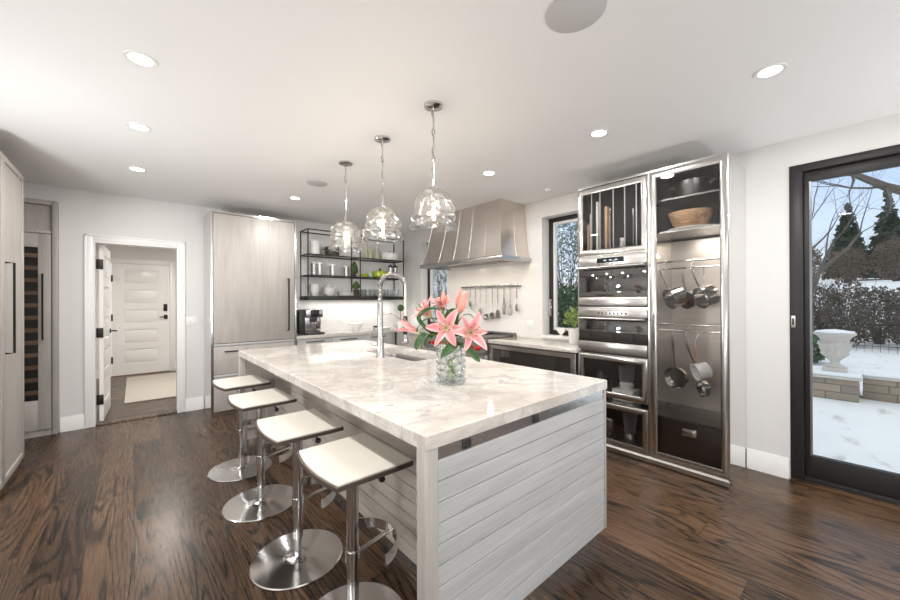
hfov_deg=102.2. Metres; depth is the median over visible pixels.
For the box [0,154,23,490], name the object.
tall cabinet
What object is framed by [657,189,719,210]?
shelf
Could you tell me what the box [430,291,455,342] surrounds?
stem
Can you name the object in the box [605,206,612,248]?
cutting board
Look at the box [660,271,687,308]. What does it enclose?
saucepan
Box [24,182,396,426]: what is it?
wall
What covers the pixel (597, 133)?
recessed light
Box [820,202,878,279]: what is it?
conifer
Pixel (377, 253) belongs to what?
bottle
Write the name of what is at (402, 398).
island countertop
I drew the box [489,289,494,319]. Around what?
skimmer
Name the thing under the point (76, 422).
baseboard
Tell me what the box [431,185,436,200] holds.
socket
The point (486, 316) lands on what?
ladle
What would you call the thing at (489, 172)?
recessed light
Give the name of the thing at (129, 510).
floor
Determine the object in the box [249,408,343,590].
bar stool
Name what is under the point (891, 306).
shrub
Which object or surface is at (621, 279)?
oven
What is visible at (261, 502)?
bar stool
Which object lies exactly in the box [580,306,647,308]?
shelf
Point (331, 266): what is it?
steel canister
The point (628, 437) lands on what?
blender
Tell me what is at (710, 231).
shelf
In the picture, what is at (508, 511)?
kitchen island
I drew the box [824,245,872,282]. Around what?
shrub
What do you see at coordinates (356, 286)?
cone
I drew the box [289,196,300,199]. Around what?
recessed light
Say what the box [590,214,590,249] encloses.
baking tray
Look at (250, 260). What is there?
tall cabinet
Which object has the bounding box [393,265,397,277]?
lidded jar
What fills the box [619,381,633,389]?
bowl
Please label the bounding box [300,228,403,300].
wall shelf
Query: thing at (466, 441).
outlet
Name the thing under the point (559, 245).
shrub
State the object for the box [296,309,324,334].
coffee machine
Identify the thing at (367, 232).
glass pendant
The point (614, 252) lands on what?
shelf
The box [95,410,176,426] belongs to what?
trim
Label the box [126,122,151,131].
recessed light
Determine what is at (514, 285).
utensil rail
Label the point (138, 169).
recessed light
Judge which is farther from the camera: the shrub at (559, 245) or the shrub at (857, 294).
the shrub at (857, 294)
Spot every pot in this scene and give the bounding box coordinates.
[353,289,358,295]
[668,177,717,196]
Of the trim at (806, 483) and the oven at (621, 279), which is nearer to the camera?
the trim at (806, 483)
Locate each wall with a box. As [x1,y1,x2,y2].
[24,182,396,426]
[96,244,175,369]
[621,113,899,478]
[863,368,899,403]
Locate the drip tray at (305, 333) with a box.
[304,332,324,334]
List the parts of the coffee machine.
water tank, spout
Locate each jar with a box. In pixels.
[388,264,392,277]
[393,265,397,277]
[622,411,636,434]
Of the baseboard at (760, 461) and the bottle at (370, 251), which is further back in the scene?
the bottle at (370, 251)
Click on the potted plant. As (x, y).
(572, 332)
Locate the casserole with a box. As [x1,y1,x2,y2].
[322,246,341,254]
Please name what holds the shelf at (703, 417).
attached to the tall cabinet at (694, 435)
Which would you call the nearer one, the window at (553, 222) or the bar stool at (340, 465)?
the bar stool at (340, 465)
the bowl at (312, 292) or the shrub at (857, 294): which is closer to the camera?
the bowl at (312, 292)
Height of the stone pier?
0.415 m
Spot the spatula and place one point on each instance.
(497, 310)
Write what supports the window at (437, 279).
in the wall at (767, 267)
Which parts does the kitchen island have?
corner post, corner post, corner post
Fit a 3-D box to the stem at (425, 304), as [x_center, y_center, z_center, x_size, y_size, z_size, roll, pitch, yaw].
[-0.087,0.196,1.905,0.241,0.456,0.150,0,0,4]
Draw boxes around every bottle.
[364,244,368,257]
[369,246,371,257]
[375,248,378,258]
[609,380,612,391]
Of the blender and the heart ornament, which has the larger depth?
the heart ornament
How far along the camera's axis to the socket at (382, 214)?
2.70 m
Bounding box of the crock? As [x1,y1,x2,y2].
[310,241,319,253]
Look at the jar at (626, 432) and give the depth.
3.33 m
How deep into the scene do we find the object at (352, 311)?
5.93 m
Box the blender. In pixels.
[622,407,637,443]
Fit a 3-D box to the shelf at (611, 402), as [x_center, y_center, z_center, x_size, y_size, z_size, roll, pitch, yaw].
[1.651,0.926,3.439,0.508,0.012,0.619,0,0,-41]
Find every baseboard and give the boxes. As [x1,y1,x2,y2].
[60,397,203,432]
[96,363,175,378]
[747,448,788,478]
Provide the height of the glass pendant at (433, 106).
0.764 m
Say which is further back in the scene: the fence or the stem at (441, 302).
the fence
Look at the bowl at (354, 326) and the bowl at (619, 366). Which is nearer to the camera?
the bowl at (619, 366)
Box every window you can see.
[427,244,446,324]
[549,213,577,335]
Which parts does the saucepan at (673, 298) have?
handle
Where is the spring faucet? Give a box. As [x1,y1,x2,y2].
[370,272,408,357]
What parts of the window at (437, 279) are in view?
sash, glass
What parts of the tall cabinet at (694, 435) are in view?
panel, door, door, door, floor panel, panel, rail, hanging rail, hanging rail, drawer, door, hanging rail, hanging rail, panel, panel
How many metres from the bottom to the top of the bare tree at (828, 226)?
4.195 m
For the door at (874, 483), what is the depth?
2.71 m
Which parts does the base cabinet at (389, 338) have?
drawer, drawer, drawer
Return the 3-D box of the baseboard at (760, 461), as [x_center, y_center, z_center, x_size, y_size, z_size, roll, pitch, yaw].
[3.681,1.280,1.505,0.018,0.155,3.845,0,0,-41]
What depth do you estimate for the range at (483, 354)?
4.64 m
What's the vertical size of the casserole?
0.176 m
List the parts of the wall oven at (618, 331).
handle, door rail, door glass, control panel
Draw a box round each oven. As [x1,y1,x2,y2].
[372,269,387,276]
[577,252,647,305]
[577,308,647,357]
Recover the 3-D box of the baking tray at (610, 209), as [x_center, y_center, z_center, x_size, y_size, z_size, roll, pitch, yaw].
[1.591,-0.630,3.421,0.360,0.420,0.010,0,0,-41]
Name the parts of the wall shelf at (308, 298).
post, post, glass shelf, post, shelf, glass shelf, post, post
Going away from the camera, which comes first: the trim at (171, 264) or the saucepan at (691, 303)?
the saucepan at (691, 303)
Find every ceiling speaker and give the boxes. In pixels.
[306,180,327,186]
[545,0,606,32]
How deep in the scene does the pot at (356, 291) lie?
5.71 m
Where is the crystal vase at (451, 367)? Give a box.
[436,343,465,385]
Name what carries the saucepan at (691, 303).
hanging from the s-hook
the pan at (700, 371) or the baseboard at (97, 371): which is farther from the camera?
the baseboard at (97, 371)
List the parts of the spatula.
blade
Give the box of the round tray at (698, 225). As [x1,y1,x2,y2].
[667,224,714,230]
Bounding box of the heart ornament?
[557,327,565,335]
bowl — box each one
[309,290,319,295]
[323,292,335,295]
[348,323,363,330]
[618,365,634,381]
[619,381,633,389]
[668,208,714,227]
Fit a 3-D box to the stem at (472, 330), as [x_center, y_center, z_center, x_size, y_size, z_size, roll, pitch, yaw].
[0.076,0.242,1.866,0.231,0.362,0.165,0,0,7]
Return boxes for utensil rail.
[461,284,520,288]
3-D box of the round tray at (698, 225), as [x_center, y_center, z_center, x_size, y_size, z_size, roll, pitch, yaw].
[2.015,-0.574,2.984,0.400,0.020,0.400,0,0,-41]
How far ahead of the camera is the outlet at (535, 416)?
1.58 m
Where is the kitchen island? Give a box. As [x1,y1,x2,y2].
[238,356,606,599]
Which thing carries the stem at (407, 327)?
in the crystal vase at (451, 367)
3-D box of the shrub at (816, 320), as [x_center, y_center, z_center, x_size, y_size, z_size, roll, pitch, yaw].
[11.825,0.606,12.615,1.324,1.848,1.461,0,0,-41]
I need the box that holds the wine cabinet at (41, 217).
[24,197,59,438]
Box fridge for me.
[489,343,577,374]
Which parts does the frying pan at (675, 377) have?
handle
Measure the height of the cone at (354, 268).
0.256 m
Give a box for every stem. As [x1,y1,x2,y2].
[396,307,445,349]
[411,294,446,345]
[425,309,462,356]
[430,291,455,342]
[445,288,475,324]
[453,312,486,361]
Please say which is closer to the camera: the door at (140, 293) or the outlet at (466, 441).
the outlet at (466, 441)
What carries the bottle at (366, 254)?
on the wall shelf at (308, 298)
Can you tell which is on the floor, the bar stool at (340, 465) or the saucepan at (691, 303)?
the bar stool at (340, 465)
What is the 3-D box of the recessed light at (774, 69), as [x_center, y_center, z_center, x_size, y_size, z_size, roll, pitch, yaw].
[1.701,-1.214,1.929,0.140,0.004,0.140,0,0,-41]
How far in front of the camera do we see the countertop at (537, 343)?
4.01 m
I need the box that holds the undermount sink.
[384,353,426,360]
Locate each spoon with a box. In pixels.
[479,285,481,313]
[515,283,517,310]
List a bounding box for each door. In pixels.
[96,245,116,420]
[111,263,168,375]
[789,144,899,505]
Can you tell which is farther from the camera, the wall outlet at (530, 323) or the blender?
the wall outlet at (530, 323)
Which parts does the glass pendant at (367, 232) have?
stem, cord, lamp shade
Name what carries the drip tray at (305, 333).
on the coffee machine
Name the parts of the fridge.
glass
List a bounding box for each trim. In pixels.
[84,234,185,428]
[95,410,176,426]
[110,258,174,370]
[111,370,169,376]
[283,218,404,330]
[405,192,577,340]
[420,241,447,325]
[541,209,577,339]
[790,478,899,510]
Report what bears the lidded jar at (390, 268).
on the wall shelf at (308, 298)
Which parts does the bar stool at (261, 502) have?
seat, foot plate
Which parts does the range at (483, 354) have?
control panel, oven door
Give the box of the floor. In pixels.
[0,371,899,599]
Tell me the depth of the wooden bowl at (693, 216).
2.88 m
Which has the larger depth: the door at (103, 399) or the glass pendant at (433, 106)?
the door at (103, 399)
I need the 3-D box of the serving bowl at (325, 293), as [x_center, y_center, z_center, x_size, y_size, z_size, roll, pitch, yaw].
[-1.839,-0.090,5.560,0.196,0.065,0.196,0,0,-41]
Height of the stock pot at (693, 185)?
0.134 m
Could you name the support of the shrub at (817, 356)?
on the outdoor view
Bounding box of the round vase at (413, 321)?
[409,312,425,329]
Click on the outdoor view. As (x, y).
(866, 432)
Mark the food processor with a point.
(626, 387)
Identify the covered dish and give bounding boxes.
[381,252,398,259]
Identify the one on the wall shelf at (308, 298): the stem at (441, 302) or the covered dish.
the covered dish
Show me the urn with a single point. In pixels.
(835, 345)
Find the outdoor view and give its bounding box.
[111,274,899,473]
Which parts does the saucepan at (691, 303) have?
handle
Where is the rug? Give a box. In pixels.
[124,372,175,403]
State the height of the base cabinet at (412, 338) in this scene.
0.857 m
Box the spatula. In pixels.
[495,284,499,317]
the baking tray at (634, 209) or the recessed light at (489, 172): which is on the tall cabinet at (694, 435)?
the baking tray at (634, 209)
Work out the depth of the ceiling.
2.11 m
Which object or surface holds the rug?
on the floor
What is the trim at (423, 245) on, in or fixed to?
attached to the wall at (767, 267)
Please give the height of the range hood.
0.741 m
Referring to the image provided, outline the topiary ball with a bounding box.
[397,304,403,327]
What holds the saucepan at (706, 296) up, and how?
hanging from the s-hook
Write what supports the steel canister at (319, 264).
on the wall shelf at (308, 298)
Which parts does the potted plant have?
pot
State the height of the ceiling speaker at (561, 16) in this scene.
0.006 m
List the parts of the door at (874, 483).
flush pull, glass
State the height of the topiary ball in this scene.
0.406 m
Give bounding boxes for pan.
[664,335,688,388]
[685,340,712,380]
[694,347,710,396]
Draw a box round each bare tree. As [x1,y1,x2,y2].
[812,170,899,349]
[812,173,899,277]
[812,226,831,256]
[813,238,831,280]
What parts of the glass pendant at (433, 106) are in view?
cord, lamp shade, stem, bulb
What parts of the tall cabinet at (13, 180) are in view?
handle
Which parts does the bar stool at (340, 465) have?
seat, foot plate, height lever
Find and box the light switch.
[186,316,196,325]
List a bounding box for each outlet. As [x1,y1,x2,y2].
[338,315,341,322]
[463,437,470,449]
[527,320,533,328]
[533,413,538,422]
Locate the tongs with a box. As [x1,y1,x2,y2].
[502,289,505,314]
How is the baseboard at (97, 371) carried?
attached to the wall at (123, 252)
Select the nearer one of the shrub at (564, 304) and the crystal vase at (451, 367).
the crystal vase at (451, 367)
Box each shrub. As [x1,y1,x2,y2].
[557,221,577,327]
[557,283,577,327]
[812,248,825,276]
[813,282,849,329]
[813,304,819,330]
[813,330,826,362]
[815,279,880,346]
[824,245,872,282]
[848,285,899,343]
[868,237,899,281]
[878,287,899,344]
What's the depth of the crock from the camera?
5.38 m
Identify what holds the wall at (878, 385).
on the outdoor view
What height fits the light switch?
0.115 m
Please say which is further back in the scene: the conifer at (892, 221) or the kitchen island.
the conifer at (892, 221)
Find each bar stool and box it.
[207,374,271,481]
[221,388,296,522]
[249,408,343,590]
[297,433,413,599]
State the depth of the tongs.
4.83 m
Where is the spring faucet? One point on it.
(380, 340)
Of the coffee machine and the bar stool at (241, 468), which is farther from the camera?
the coffee machine
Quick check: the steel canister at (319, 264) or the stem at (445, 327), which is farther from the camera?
the steel canister at (319, 264)
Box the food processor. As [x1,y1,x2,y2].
[612,365,640,402]
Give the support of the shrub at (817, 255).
on the outdoor view
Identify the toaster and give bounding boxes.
[606,411,620,438]
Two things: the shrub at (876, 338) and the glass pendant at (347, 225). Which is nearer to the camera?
the glass pendant at (347, 225)
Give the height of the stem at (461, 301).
0.492 m
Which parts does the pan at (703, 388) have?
handle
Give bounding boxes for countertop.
[238,340,606,451]
[297,327,428,338]
[488,336,577,352]
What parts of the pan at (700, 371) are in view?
handle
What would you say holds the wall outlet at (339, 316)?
attached to the wall at (81, 212)
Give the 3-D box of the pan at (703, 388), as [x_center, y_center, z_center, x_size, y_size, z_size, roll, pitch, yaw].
[2.069,0.594,2.990,0.098,0.414,0.140,0,0,9]
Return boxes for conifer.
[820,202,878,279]
[860,191,899,279]
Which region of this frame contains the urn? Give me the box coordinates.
[813,329,856,372]
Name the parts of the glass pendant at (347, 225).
lamp shade, stem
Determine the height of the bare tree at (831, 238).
3.278 m
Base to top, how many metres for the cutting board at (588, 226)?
0.300 m
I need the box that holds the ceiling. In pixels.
[0,0,899,234]
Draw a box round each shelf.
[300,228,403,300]
[579,250,647,257]
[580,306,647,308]
[580,351,647,359]
[606,388,648,410]
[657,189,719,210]
[657,224,719,240]
[658,403,720,429]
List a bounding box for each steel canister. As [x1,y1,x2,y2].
[310,261,316,273]
[317,262,322,274]
[329,264,334,274]
[343,266,348,275]
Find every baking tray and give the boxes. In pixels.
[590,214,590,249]
[609,208,612,253]
[633,208,635,244]
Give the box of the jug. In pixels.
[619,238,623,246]
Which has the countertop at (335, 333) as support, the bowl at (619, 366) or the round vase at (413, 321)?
the round vase at (413, 321)
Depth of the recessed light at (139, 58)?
1.80 m
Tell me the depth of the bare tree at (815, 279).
9.81 m
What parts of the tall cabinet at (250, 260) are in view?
rail, drawer, rail, drawer, door, handle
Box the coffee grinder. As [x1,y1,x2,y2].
[596,369,605,379]
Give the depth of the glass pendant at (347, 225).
3.13 m
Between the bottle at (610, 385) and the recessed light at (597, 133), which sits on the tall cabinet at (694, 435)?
the bottle at (610, 385)
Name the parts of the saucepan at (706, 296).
handle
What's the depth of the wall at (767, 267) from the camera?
2.83 m
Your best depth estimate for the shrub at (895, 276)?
14.73 m
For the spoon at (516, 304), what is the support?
hanging from the utensil rail
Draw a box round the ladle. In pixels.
[483,285,488,319]
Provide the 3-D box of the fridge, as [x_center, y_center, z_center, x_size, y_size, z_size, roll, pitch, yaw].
[1.042,0.943,4.105,0.542,0.857,1.146,0,0,-41]
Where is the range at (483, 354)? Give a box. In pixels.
[424,331,515,359]
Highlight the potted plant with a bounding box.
[563,306,577,343]
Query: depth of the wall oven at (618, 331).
3.24 m
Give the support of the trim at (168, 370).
attached to the wall at (123, 252)
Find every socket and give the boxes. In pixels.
[380,205,384,217]
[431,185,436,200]
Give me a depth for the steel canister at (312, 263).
5.38 m
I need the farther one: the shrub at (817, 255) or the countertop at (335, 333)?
the shrub at (817, 255)
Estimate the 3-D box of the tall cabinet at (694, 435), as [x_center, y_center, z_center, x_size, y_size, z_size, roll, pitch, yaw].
[1.823,0.147,3.233,0.540,2.440,1.183,0,0,-41]
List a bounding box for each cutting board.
[587,225,589,250]
[596,202,599,249]
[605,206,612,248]
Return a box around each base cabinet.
[297,332,394,344]
[397,333,426,349]
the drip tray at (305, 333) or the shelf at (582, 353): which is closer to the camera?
the shelf at (582, 353)
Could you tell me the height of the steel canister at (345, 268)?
0.170 m
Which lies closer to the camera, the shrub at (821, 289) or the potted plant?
the potted plant
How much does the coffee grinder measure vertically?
0.235 m
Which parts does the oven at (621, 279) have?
handle, control panel, door rail, door glass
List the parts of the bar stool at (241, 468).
seat, foot plate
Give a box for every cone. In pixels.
[350,261,357,275]
[352,281,359,295]
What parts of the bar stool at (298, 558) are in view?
seat, foot plate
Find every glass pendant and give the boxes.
[328,160,361,251]
[363,135,402,243]
[410,100,456,232]
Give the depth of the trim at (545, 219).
4.46 m
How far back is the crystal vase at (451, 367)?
1.88 m
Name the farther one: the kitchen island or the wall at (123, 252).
the wall at (123, 252)
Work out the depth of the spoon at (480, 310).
5.16 m
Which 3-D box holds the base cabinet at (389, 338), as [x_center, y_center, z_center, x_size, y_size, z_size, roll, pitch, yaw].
[-1.633,0.957,5.586,1.570,0.857,0.554,0,0,-41]
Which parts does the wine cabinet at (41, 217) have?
panel, door, handle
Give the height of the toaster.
0.200 m
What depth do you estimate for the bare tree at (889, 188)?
5.78 m
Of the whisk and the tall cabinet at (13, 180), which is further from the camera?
the whisk
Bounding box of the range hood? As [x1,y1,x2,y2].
[420,198,531,270]
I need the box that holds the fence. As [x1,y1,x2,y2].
[817,322,899,353]
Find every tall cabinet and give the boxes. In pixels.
[0,151,3,489]
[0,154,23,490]
[203,210,296,418]
[578,151,746,489]
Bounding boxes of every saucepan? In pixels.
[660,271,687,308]
[681,274,696,308]
[690,268,719,308]
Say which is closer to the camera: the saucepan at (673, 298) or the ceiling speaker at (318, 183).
the saucepan at (673, 298)
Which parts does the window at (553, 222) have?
handle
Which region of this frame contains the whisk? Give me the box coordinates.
[508,284,511,315]
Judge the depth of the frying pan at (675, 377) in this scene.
3.06 m
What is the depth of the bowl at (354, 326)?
5.71 m
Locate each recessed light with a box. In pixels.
[122,49,158,67]
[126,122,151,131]
[127,166,146,171]
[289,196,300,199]
[482,170,495,175]
[589,129,608,137]
[753,62,787,78]
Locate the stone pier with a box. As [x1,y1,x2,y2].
[813,366,861,402]

